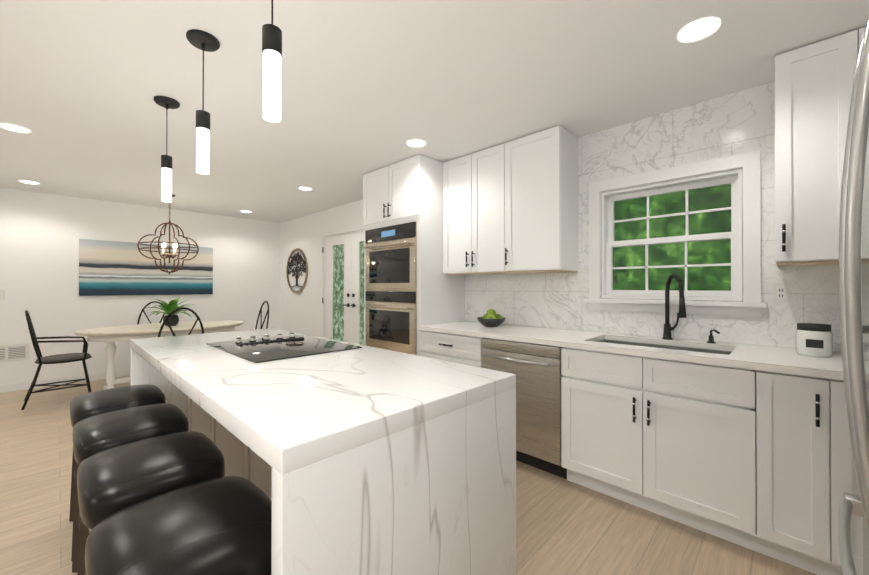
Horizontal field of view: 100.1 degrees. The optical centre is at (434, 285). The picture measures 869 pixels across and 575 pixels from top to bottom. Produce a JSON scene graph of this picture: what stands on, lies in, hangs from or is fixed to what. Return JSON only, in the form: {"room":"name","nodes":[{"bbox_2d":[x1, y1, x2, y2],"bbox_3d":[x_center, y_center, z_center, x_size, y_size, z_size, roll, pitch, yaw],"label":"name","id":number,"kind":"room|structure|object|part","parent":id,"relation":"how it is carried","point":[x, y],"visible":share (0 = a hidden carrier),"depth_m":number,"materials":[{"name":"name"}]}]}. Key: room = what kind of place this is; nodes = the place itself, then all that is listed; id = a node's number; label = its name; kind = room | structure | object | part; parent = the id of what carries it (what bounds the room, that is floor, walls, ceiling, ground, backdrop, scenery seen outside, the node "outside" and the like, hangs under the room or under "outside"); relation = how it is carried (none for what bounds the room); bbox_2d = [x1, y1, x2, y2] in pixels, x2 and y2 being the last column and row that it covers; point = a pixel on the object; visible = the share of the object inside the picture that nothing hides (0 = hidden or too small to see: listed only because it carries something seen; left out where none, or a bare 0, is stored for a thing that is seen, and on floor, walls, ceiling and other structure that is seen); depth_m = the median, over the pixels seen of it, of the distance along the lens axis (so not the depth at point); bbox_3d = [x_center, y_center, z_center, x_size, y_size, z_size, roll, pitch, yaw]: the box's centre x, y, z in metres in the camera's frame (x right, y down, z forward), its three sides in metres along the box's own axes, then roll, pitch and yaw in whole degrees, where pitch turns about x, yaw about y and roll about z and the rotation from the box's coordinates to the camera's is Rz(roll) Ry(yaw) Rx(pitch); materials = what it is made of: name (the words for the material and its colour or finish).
{"room":"kitchen","nodes":[
{"label":"kitchen","id":0,"kind":"room"},
{"bbox_2d":[0,187,279,384],"bbox_3d":[-4.944,0.058,4.652,0.150,2.440,6.190,0,0,44],"label":"wall","id":1,"kind":"structure","parent":0,"point":[41,234],"depth_m":4.91,"materials":[{"name":"white paint"}]},
{"bbox_2d":[0,290,4,299],"bbox_3d":[-5.184,0.112,4.286,0.010,0.120,0.170,0,0,44],"label":"switch plate","id":2,"kind":"object","parent":1,"relation":"attached to","point":[2,294],"visible":1,"depth_m":4.33,"materials":[{"name":"white plastic"}]},
{"bbox_2d":[0,343,28,361],"bbox_3d":[-5.171,0.812,4.295,0.012,0.200,0.525,0,0,44],"label":"air vent","id":3,"kind":"object","parent":1,"relation":"in","point":[14,352],"visible":1,"depth_m":4.39,"materials":[{"name":"white metal"}]},
{"bbox_2d":[0,369,129,392],"bbox_3d":[-4.873,1.233,4.600,0.014,0.089,5.858,0,0,44],"label":"baseboard","id":4,"kind":"structure","parent":1,"relation":"attached to","point":[27,385],"depth_m":4.64,"materials":[{"name":"white wood"}]},
{"bbox_2d":[79,239,212,295],"bbox_3d":[-4.139,-0.234,5.350,0.034,0.750,1.550,0,0,44],"label":"picture","id":5,"kind":"object","parent":1,"relation":"attached to","point":[108,268],"visible":0.86,"depth_m":5.21,"materials":[{"name":"paint"}]},
{"bbox_2d":[280,199,363,337],"bbox_3d":[-1.378,0.062,5.406,3.930,2.440,0.150,0,0,44],"label":"wall","id":6,"kind":"structure","parent":0,"point":[300,312],"depth_m":5.99,"materials":[{"name":"white paint"}]},
{"bbox_2d":[286,248,307,293],"bbox_3d":[-2.356,-0.245,6.226,0.780,0.780,0.026,0,0,44],"label":"wall decoration","id":7,"kind":"object","parent":6,"relation":"attached to","point":[298,261],"visible":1,"depth_m":6.20,"materials":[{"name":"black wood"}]},
{"bbox_2d":[320,223,363,344],"bbox_3d":[-1.141,0.223,5.146,1.600,2.114,0.189,0,0,44],"label":"door","id":8,"kind":"structure","parent":6,"relation":"in","point":[344,286],"depth_m":5.28,"materials":[{"name":"white wood"}]},
{"bbox_2d":[0,376,816,574],"bbox_3d":[-2.111,1.296,1.908,8.030,0.060,6.190,0,0,44],"label":"floor","id":9,"kind":"structure","parent":0,"point":[565,526],"depth_m":1.93,"materials":[{"name":"brown wood"}]},
{"bbox_2d":[21,310,91,409],"bbox_3d":[-4.186,0.771,4.059,0.472,1.013,0.536,0,0,44],"label":"chair","id":10,"kind":"object","parent":9,"relation":"on","point":[84,355],"visible":1,"depth_m":3.99,"materials":[{"name":"grey metal"}]},
{"bbox_2d":[69,384,165,560],"bbox_3d":[-1.683,0.913,1.942,0.450,0.705,0.370,0,0,44],"label":"stool","id":11,"kind":"object","parent":9,"relation":"on","point":[86,405],"visible":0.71,"depth_m":1.85,"materials":[{"name":"black leather"}]},
{"bbox_2d":[72,403,188,574],"bbox_3d":[-1.324,0.912,1.594,0.450,0.705,0.370,0,0,44],"label":"stool","id":12,"kind":"object","parent":9,"relation":"on","point":[94,434],"visible":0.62,"depth_m":1.50,"materials":[{"name":"black leather"}]},
{"bbox_2d":[137,301,164,324],"bbox_3d":[-3.900,0.756,5.135,0.536,1.053,0.462,0,0,44],"label":"chair","id":13,"kind":"object","parent":9,"relation":"on","point":[145,306],"visible":0.15,"depth_m":5.22,"materials":[{"name":"grey metal"}]},
{"bbox_2d":[77,431,224,574],"bbox_3d":[-0.964,0.910,1.247,0.450,0.705,0.370,0,0,44],"label":"stool","id":14,"kind":"object","parent":9,"relation":"on","point":[111,481],"visible":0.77,"depth_m":1.14,"materials":[{"name":"black leather"}]},
{"bbox_2d":[75,321,242,388],"bbox_3d":[-3.395,0.897,4.660,1.000,0.761,1.720,0,0,44],"label":"dining table","id":15,"kind":"object","parent":9,"relation":"on","point":[110,336],"visible":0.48,"depth_m":4.25,"materials":[{"name":"white wood"}]},
{"bbox_2d":[144,297,194,325],"bbox_3d":[-3.355,0.336,4.628,0.540,0.359,0.549,0,0,44],"label":"agave plant","id":16,"kind":"object","parent":15,"relation":"on","point":[169,308],"visible":0.81,"depth_m":4.58,"materials":[{"name":"green plant"}]},
{"bbox_2d":[85,476,271,574],"bbox_3d":[-0.605,0.909,0.899,0.450,0.705,0.370,0,0,44],"label":"stool","id":17,"kind":"object","parent":9,"relation":"on","point":[219,526],"visible":0.92,"depth_m":0.83,"materials":[{"name":"black leather"}]},
{"bbox_2d":[158,307,203,336],"bbox_3d":[-2.751,0.751,3.900,0.536,1.053,0.462,0,0,44],"label":"chair","id":18,"kind":"object","parent":9,"relation":"on","point":[170,327],"visible":0.1,"depth_m":3.71,"materials":[{"name":"grey metal"}]},
{"bbox_2d":[255,301,268,329],"bbox_3d":[-2.726,0.757,5.353,0.462,1.053,0.536,0,0,44],"label":"chair","id":19,"kind":"object","parent":9,"relation":"on","point":[261,324],"visible":0.17,"depth_m":5.48,"materials":[{"name":"grey metal"}]},
{"bbox_2d":[130,328,515,574],"bbox_3d":[-0.817,0.786,1.874,2.280,0.957,0.916,0,0,44],"label":"kitchen island","id":20,"kind":"object","parent":9,"relation":"on","point":[347,458],"visible":1,"depth_m":1.13,"materials":[{"name":"stone"}]},
{"bbox_2d":[206,332,361,362],"bbox_3d":[-0.871,0.327,2.073,0.770,0.038,0.565,0,0,44],"label":"cooktop","id":21,"kind":"object","parent":20,"relation":"in","point":[267,349],"depth_m":1.99,"materials":[{"name":"black glass"}]},
{"bbox_2d":[363,219,462,355],"bbox_3d":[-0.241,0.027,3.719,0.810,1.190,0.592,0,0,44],"label":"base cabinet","id":22,"kind":"object","parent":9,"relation":"on","point":[406,287],"depth_m":3.42,"materials":[{"name":"white"}]},
{"bbox_2d":[363,221,416,354],"bbox_3d":[-0.264,0.027,3.695,0.756,1.194,0.657,0,0,44],"label":"oven","id":23,"kind":"object","parent":22,"relation":"in","point":[390,306],"depth_m":3.46,"materials":[{"name":"grey metal"}]},
{"bbox_2d":[419,327,482,367],"bbox_3d":[0.303,0.831,3.227,0.733,0.880,0.638,0,0,44],"label":"base cabinet","id":24,"kind":"object","parent":9,"relation":"on","point":[450,346],"depth_m":2.95,"materials":[{"name":"white wood"}]},
{"bbox_2d":[483,339,610,483],"bbox_3d":[0.816,0.829,2.735,0.688,0.880,0.632,0,0,44],"label":"base cabinet","id":25,"kind":"object","parent":9,"relation":"on","point":[561,417],"depth_m":2.34,"materials":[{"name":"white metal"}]},
{"bbox_2d":[481,338,566,478],"bbox_3d":[0.774,0.829,2.736,0.624,0.879,0.689,0,0,44],"label":"dishwasher","id":26,"kind":"object","parent":25,"relation":"in","point":[538,366],"depth_m":2.44,"materials":[{"name":"silver metal"}]},
{"bbox_2d":[735,367,806,570],"bbox_3d":[1.773,0.825,1.813,0.352,0.880,0.628,0,0,44],"label":"base cabinet","id":27,"kind":"object","parent":9,"relation":"on","point":[747,445],"depth_m":1.64,"materials":[{"name":"white wood"}]},
{"bbox_2d":[423,319,843,382],"bbox_3d":[1.275,0.370,2.284,3.318,0.035,0.646,0,0,44],"label":"countertop","id":28,"kind":"structure","parent":27,"relation":"on","point":[784,361],"depth_m":2.04,"materials":[{"name":"white stone"}]},
{"bbox_2d":[477,309,505,326],"bbox_3d":[0.492,0.280,3.159,0.250,0.152,0.250,0,0,44],"label":"bowl","id":29,"kind":"object","parent":28,"relation":"on","point":[490,318],"visible":1,"depth_m":3.09,"materials":[{"name":"grey ceramic"}]},
{"bbox_2d":[583,339,734,406],"bbox_3d":[1.357,0.489,2.226,0.742,0.228,0.402,0,0,44],"label":"sink","id":30,"kind":"object","parent":28,"relation":"in","point":[699,381],"depth_m":1.96,"materials":[{"name":"white ceramic"}]},
{"bbox_2d":[659,274,719,342],"bbox_3d":[1.576,0.139,2.260,0.310,0.427,0.213,0,0,44],"label":"faucet","id":31,"kind":"object","parent":28,"relation":"on","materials":[{"name":"black metal"}]},
{"bbox_2d":[796,323,832,356],"bbox_3d":[1.900,0.271,1.825,0.128,0.158,0.130,0,0,44],"label":"canister","id":32,"kind":"object","parent":28,"relation":"on","point":[814,339],"visible":0.56,"depth_m":1.77,"materials":[{"name":"white ceramic"}]},
{"bbox_2d":[807,379,862,574],"bbox_3d":[2.017,0.824,1.578,0.554,0.880,0.628,0,0,44],"label":"base cabinet","id":33,"kind":"object","parent":9,"relation":"on","point":[831,472],"depth_m":1.51,"materials":[{"name":"white wood"}]},
{"bbox_2d":[838,21,868,574],"bbox_3d":[1.172,0.347,0.436,0.917,1.785,0.910,0,0,44],"label":"fridge","id":34,"kind":"object","parent":9,"relation":"on","point":[853,249],"visible":1,"depth_m":0.71,"materials":[{"name":"grey metal"}]},
{"bbox_2d":[0,0,868,222],"bbox_3d":[-2.111,-1.214,1.919,8.030,0.080,6.190,0,0,44],"label":"ceiling","id":35,"kind":"structure","parent":0,"point":[368,86],"depth_m":2.09,"materials":[{"name":"white paint"}]},
{"bbox_2d":[0,123,30,132],"bbox_3d":[-3.121,-1.167,2.708,0.164,0.006,0.164,0,0,44],"label":"recessed light","id":36,"kind":"object","parent":35,"relation":"in","point":[13,128],"visible":1,"depth_m":2.71,"materials":[{"name":"white"}]},
{"bbox_2d":[18,180,39,184],"bbox_3d":[-4.563,-1.161,4.102,0.164,0.006,0.164,0,0,44],"label":"recessed light","id":37,"kind":"object","parent":35,"relation":"in","point":[29,182],"visible":1,"depth_m":4.10,"materials":[{"name":"white"}]},
{"bbox_2d":[154,96,179,202],"bbox_3d":[-1.702,-0.852,2.315,0.136,0.640,0.136,0,0,44],"label":"pendant light","id":38,"kind":"object","parent":35,"relation":"hanging from","point":[165,102],"visible":1,"depth_m":2.29,"materials":[{"name":"black"}]},
{"bbox_2d":[137,194,198,274],"bbox_3d":[-3.395,-0.647,4.667,0.632,1.028,0.643,0,0,44],"label":"chandelier","id":39,"kind":"object","parent":35,"relation":"hanging from","point":[174,252],"visible":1,"depth_m":4.66,"materials":[{"name":"brown metal"}]},
{"bbox_2d":[186,29,219,174],"bbox_3d":[-1.103,-0.855,1.737,0.136,0.640,0.136,0,0,44],"label":"pendant light","id":40,"kind":"object","parent":35,"relation":"hanging from","point":[203,40],"visible":0.98,"depth_m":1.72,"materials":[{"name":"black"}]},
{"bbox_2d":[262,0,281,122],"bbox_3d":[-0.524,-0.857,1.177,0.136,0.640,0.136,0,0,44],"label":"pendant light","id":41,"kind":"object","parent":35,"relation":"hanging from","point":[272,44],"visible":1,"depth_m":1.15,"materials":[{"name":"black"}]},
{"bbox_2d":[298,187,312,190],"bbox_3d":[-1.551,-1.160,4.376,0.164,0.006,0.164,0,0,44],"label":"recessed light","id":42,"kind":"object","parent":35,"relation":"in","point":[305,188],"visible":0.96,"depth_m":4.36,"materials":[{"name":"white"}]},
{"bbox_2d":[406,139,425,147],"bbox_3d":[-0.149,-1.166,2.992,0.164,0.006,0.164,0,0,44],"label":"recessed light","id":43,"kind":"object","parent":35,"relation":"in","point":[416,143],"visible":1,"depth_m":2.99,"materials":[{"name":"white"}]},
{"bbox_2d":[677,17,720,42],"bbox_3d":[1.214,-1.172,1.675,0.164,0.006,0.164,0,0,44],"label":"recessed light","id":44,"kind":"object","parent":35,"relation":"in","point":[698,29],"visible":1,"depth_m":1.67,"materials":[{"name":"white"}]},
{"bbox_2d":[465,81,861,351],"bbox_3d":[1.401,0.050,2.720,3.800,2.440,0.150,0,0,44],"label":"backsplash","id":45,"kind":"structure","parent":0,"point":[737,123],"depth_m":2.40,"materials":[{"name":"stone"}]},
{"bbox_2d":[439,146,494,274],"bbox_3d":[0.460,-0.637,3.298,0.743,1.047,0.328,0,0,44],"label":"upper cabinet","id":46,"kind":"object","parent":45,"relation":"attached to","point":[466,183],"depth_m":3.22,"materials":[{"name":"white wood"}]},
{"bbox_2d":[495,126,577,273],"bbox_3d":[0.831,-0.638,2.940,0.530,1.047,0.328,0,0,44],"label":"upper cabinet","id":47,"kind":"object","parent":45,"relation":"attached to","point":[536,175],"depth_m":2.80,"materials":[{"name":"white wood"}]},
{"bbox_2d":[584,150,766,316],"bbox_3d":[1.588,-0.300,2.504,1.032,0.967,0.199,0,0,44],"label":"window","id":48,"kind":"structure","parent":45,"relation":"in","point":[749,257],"depth_m":2.40,"materials":[{"name":"white wood"}]},
{"bbox_3d":[1.608,-0.304,2.525,0.776,0.753,0.065,0,0,44],"label":"window sashes","id":49,"kind":"part","parent":48,"relation":"part of","materials":[{"name":"white wood"}]},
{"bbox_2d":[773,283,789,302],"bbox_3d":[1.964,0.044,2.064,0.070,0.115,0.007,0,0,44],"label":"electrical outlet plate","id":50,"kind":"object","parent":45,"relation":"attached to","point":[781,292],"visible":1,"depth_m":2.06,"materials":[{"name":"white plastic"}]},
{"bbox_2d":[774,37,834,265],"bbox_3d":[1.961,-0.643,1.847,0.339,1.047,0.328,0,0,44],"label":"upper cabinet","id":51,"kind":"object","parent":45,"relation":"attached to","point":[804,76],"depth_m":1.78,"materials":[{"name":"white wood"}]},
{"bbox_2d":[831,27,866,263],"bbox_3d":[2.287,-0.645,1.532,0.811,1.047,0.328,0,0,44],"label":"upper cabinet","id":52,"kind":"object","parent":45,"relation":"attached to","point":[847,45],"depth_m":1.69,"materials":[{"name":"white wood"}]},
{"label":"outside","id":53,"kind":"structure","parent":0,"visible":0},
{"bbox_2d":[613,184,730,290],"bbox_3d":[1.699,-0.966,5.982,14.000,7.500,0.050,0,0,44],"label":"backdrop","id":54,"kind":"structure","parent":53,"point":[657,258],"depth_m":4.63,"materials":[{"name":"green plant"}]}
]}

